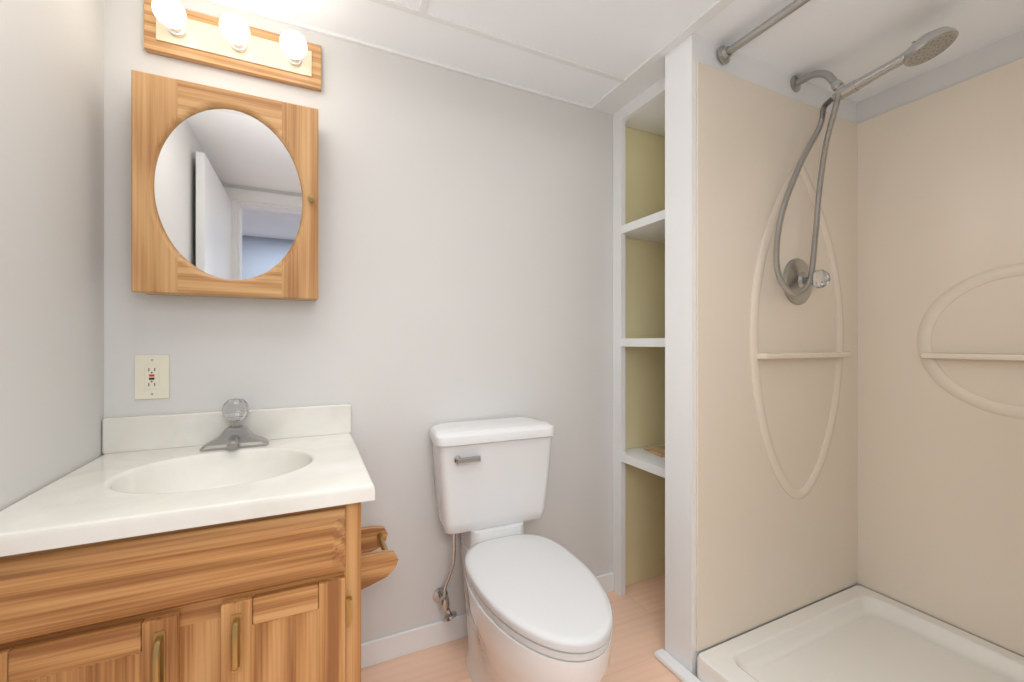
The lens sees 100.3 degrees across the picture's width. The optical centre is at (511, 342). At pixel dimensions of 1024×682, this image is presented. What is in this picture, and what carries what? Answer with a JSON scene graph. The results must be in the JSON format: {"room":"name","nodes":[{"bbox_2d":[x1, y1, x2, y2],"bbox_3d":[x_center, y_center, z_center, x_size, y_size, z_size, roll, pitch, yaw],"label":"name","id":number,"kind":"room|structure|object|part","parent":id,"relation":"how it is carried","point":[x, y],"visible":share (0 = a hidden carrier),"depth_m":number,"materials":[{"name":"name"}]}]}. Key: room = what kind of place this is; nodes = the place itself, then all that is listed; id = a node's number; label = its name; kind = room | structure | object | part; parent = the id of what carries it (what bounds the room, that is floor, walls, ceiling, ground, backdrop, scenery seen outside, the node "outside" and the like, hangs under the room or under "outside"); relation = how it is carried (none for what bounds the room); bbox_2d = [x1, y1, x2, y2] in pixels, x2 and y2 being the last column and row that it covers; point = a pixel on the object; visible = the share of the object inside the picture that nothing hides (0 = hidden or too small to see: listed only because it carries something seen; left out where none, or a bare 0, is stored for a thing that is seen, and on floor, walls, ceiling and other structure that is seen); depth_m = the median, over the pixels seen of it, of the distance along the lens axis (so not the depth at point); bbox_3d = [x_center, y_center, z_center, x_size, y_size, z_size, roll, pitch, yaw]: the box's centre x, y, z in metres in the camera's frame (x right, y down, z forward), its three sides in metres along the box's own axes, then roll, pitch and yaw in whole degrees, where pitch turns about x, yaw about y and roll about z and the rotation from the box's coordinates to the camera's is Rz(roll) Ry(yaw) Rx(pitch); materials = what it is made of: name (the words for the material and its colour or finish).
{"room":"bathroom","nodes":[
{"label":"bathroom","id":0,"kind":"room"},
{"bbox_2d":[0,0,103,510],"bbox_3d":[-0.728,-0.050,0.213,0.120,2.300,2.048,0,0,-25],"label":"wall","id":1,"kind":"structure","parent":0,"point":[51,235],"depth_m":0.92,"materials":[{"name":"paint"}]},
{"bbox_2d":[104,0,664,642],"bbox_3d":[0.038,-0.050,1.772,2.837,2.300,0.124,0,0,-25],"label":"wall","id":2,"kind":"structure","parent":0,"point":[464,248],"depth_m":1.55,"materials":[{"name":"paint"}]},
{"bbox_2d":[135,355,169,399],"bbox_3d":[-1.014,0.098,1.205,0.078,0.124,0.009,0,0,-25],"label":"outlet","id":3,"kind":"object","parent":2,"relation":"attached to","point":[152,376],"visible":1,"depth_m":1.20,"materials":[{"name":"beige plastic"}]},
{"bbox_2d":[131,69,317,300],"bbox_3d":[-0.803,-0.417,1.237,0.440,0.575,0.131,0,0,-25],"label":"upper cabinet","id":4,"kind":"object","parent":2,"relation":"attached to","point":[224,193],"visible":1,"depth_m":1.19,"materials":[{"name":"brown wood"}]},
{"bbox_2d":[144,0,320,91],"bbox_3d":[-0.814,-0.885,1.273,0.449,0.140,0.056,0,0,-25],"label":"light bar","id":5,"kind":"object","parent":2,"relation":"attached to","point":[198,38],"visible":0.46,"depth_m":1.26,"materials":[{"name":"brown wood"}]},
{"bbox_2d":[151,0,186,28],"bbox_3d":[-0.919,-0.885,1.149,0.074,0.074,0.083,0,0,-25],"label":"light","id":6,"kind":"object","parent":5,"relation":"attached to","point":[170,13],"depth_m":1.13,"materials":[{"name":"white glass"}]},
{"bbox_2d":[219,13,249,44],"bbox_3d":[-0.785,-0.885,1.212,0.074,0.074,0.083,0,0,-25],"label":"light","id":7,"kind":"object","parent":5,"relation":"attached to","point":[234,28],"depth_m":1.19,"materials":[{"name":"white glass"}]},
{"bbox_2d":[279,29,306,59],"bbox_3d":[-0.651,-0.885,1.275,0.074,0.074,0.083,0,0,-25],"label":"light","id":8,"kind":"object","parent":5,"relation":"attached to","point":[292,43],"depth_m":1.25,"materials":[{"name":"white glass"}]},
{"bbox_2d":[361,572,613,668],"bbox_3d":[-0.052,1.059,1.659,1.113,0.082,0.012,0,0,-25],"label":"baseboard","id":9,"kind":"structure","parent":2,"relation":"attached to","point":[392,646],"depth_m":1.52,"materials":[{"name":"white paint"}]},
{"bbox_2d":[361,574,696,681],"bbox_3d":[0.609,1.130,-0.139,3.797,0.060,4.428,0,0,-25],"label":"floor","id":10,"kind":"structure","parent":0,"point":[638,629],"depth_m":1.51,"materials":[{"name":"laminate"}]},
{"bbox_2d":[0,398,397,681],"bbox_3d":[-0.657,0.631,1.049,0.719,0.938,0.594,0,0,-25],"label":"bathroom vanity","id":11,"kind":"object","parent":10,"relation":"on","point":[233,540],"visible":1,"depth_m":0.82,"materials":[{"name":"brown wood"}]},
{"bbox_3d":[-0.725,0.734,0.712,0.271,0.482,0.043,0,0,-25],"label":"door","id":12,"kind":"part","parent":11,"relation":"part of","materials":[{"name":"brown wood"}]},
{"bbox_2d":[0,403,374,566],"bbox_3d":[-0.700,0.315,1.036,0.630,0.220,0.581,0,0,-25],"label":"countertop","id":13,"kind":"structure","parent":11,"relation":"on","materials":[{"name":"stone"}]},
{"bbox_2d":[199,398,268,451],"bbox_3d":[-0.788,0.231,1.216,0.164,0.138,0.102,0,0,-25],"label":"faucet","id":14,"kind":"object","parent":13,"relation":"on","point":[236,437],"depth_m":1.21,"materials":[{"name":"silver metal"}]},
{"bbox_3d":[-0.440,0.734,0.847,0.232,0.482,0.043,0,0,-25],"label":"door","id":15,"kind":"part","parent":11,"relation":"part of","materials":[{"name":"brown wood"}]},
{"bbox_2d":[430,417,612,681],"bbox_3d":[0.040,0.697,1.295,0.441,0.806,0.747,0,0,-25],"label":"toilet","id":16,"kind":"object","parent":10,"relation":"on","point":[538,608],"visible":1,"depth_m":1.31,"materials":[{"name":"white ceramic"}]},
{"bbox_3d":[-0.073,0.469,1.534,0.441,0.351,0.203,0,0,-25],"label":"tank","id":17,"kind":"part","parent":16,"relation":"part of","materials":[{"name":"white ceramic"}]},
{"bbox_3d":[0.072,0.683,1.206,0.339,0.050,0.558,0,0,-25],"label":"seat","id":18,"kind":"part","parent":16,"relation":"part of","materials":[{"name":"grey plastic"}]},
{"bbox_2d":[613,76,664,595],"bbox_3d":[0.718,0.043,1.811,0.410,2.114,0.392,0,0,-25],"label":"shelf unit","id":19,"kind":"object","parent":10,"relation":"on","point":[644,111],"visible":0.48,"depth_m":1.86,"materials":[{"name":"white paint"}]},
{"bbox_2d":[644,445,664,456],"bbox_3d":[0.695,0.475,1.875,0.180,0.012,0.140,0,0,-13],"label":"plywood offcut","id":20,"kind":"object","parent":19,"relation":"on","point":[659,451],"visible":0.43,"depth_m":1.87,"materials":[{"name":"brown wood"}]},
{"bbox_2d":[697,585,1023,681],"bbox_3d":[1.222,1.056,1.175,0.953,0.088,0.928,0,0,-25],"label":"shower pan","id":21,"kind":"structure","parent":10,"relation":"on","point":[857,633],"depth_m":1.45,"materials":[{"name":"white plastic"}]},
{"bbox_2d":[201,0,1023,114],"bbox_3d":[0.475,-1.040,0.848,2.837,0.070,2.168,0,0,-25],"label":"ceiling","id":22,"kind":"structure","parent":0,"point":[606,56],"depth_m":1.40,"materials":[{"name":"paint"}]},
{"bbox_2d":[665,33,855,675],"bbox_3d":[1.052,-0.050,1.683,1.080,2.300,0.116,0,0,-25],"label":"wall","id":23,"kind":"structure","parent":0,"point":[683,58],"depth_m":1.45,"materials":[{"name":"white paint"}]},
{"bbox_2d":[654,649,700,681],"bbox_3d":[0.743,1.089,1.020,0.044,0.022,1.070,0,0,-25],"label":"baseboard","id":24,"kind":"structure","parent":23,"relation":"attached to","point":[683,674],"depth_m":1.42,"materials":[{"name":"white paint"}]},
{"bbox_2d":[717,0,809,63],"bbox_3d":[0.917,-0.975,1.031,0.060,0.060,0.931,0,0,-25],"label":"curtain rod","id":25,"kind":"object","parent":23,"relation":"attached to","point":[724,53],"visible":0.98,"depth_m":1.33,"materials":[{"name":"silver metal"}]},
{"bbox_2d":[773,26,958,304],"bbox_3d":[1.120,-0.579,1.400,0.304,0.873,0.452,0,0,-25],"label":"shower","id":26,"kind":"object","parent":23,"relation":"attached to","point":[799,279],"visible":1,"depth_m":1.52,"materials":[{"name":"silver metal"}]},
{"bbox_3d":[1.125,-0.932,1.540,0.060,0.166,0.202,0,0,-25],"label":"arm","id":27,"kind":"part","parent":26,"relation":"part of"},
{"bbox_2d":[856,30,1023,656],"bbox_3d":[1.840,-0.050,1.143,0.116,2.300,1.534,0,0,-25],"label":"wall","id":28,"kind":"structure","parent":0,"point":[997,54],"depth_m":1.56,"materials":[{"name":"paint"}]},
{"bbox_2d":[696,58,1023,655],"bbox_3d":[1.236,0.048,1.183,0.946,1.935,0.949,0,0,-25],"label":"shower wall panel","id":29,"kind":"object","parent":28,"relation":"attached to","point":[860,418],"depth_m":1.55,"materials":[{"name":"beige plastic"}]}
]}

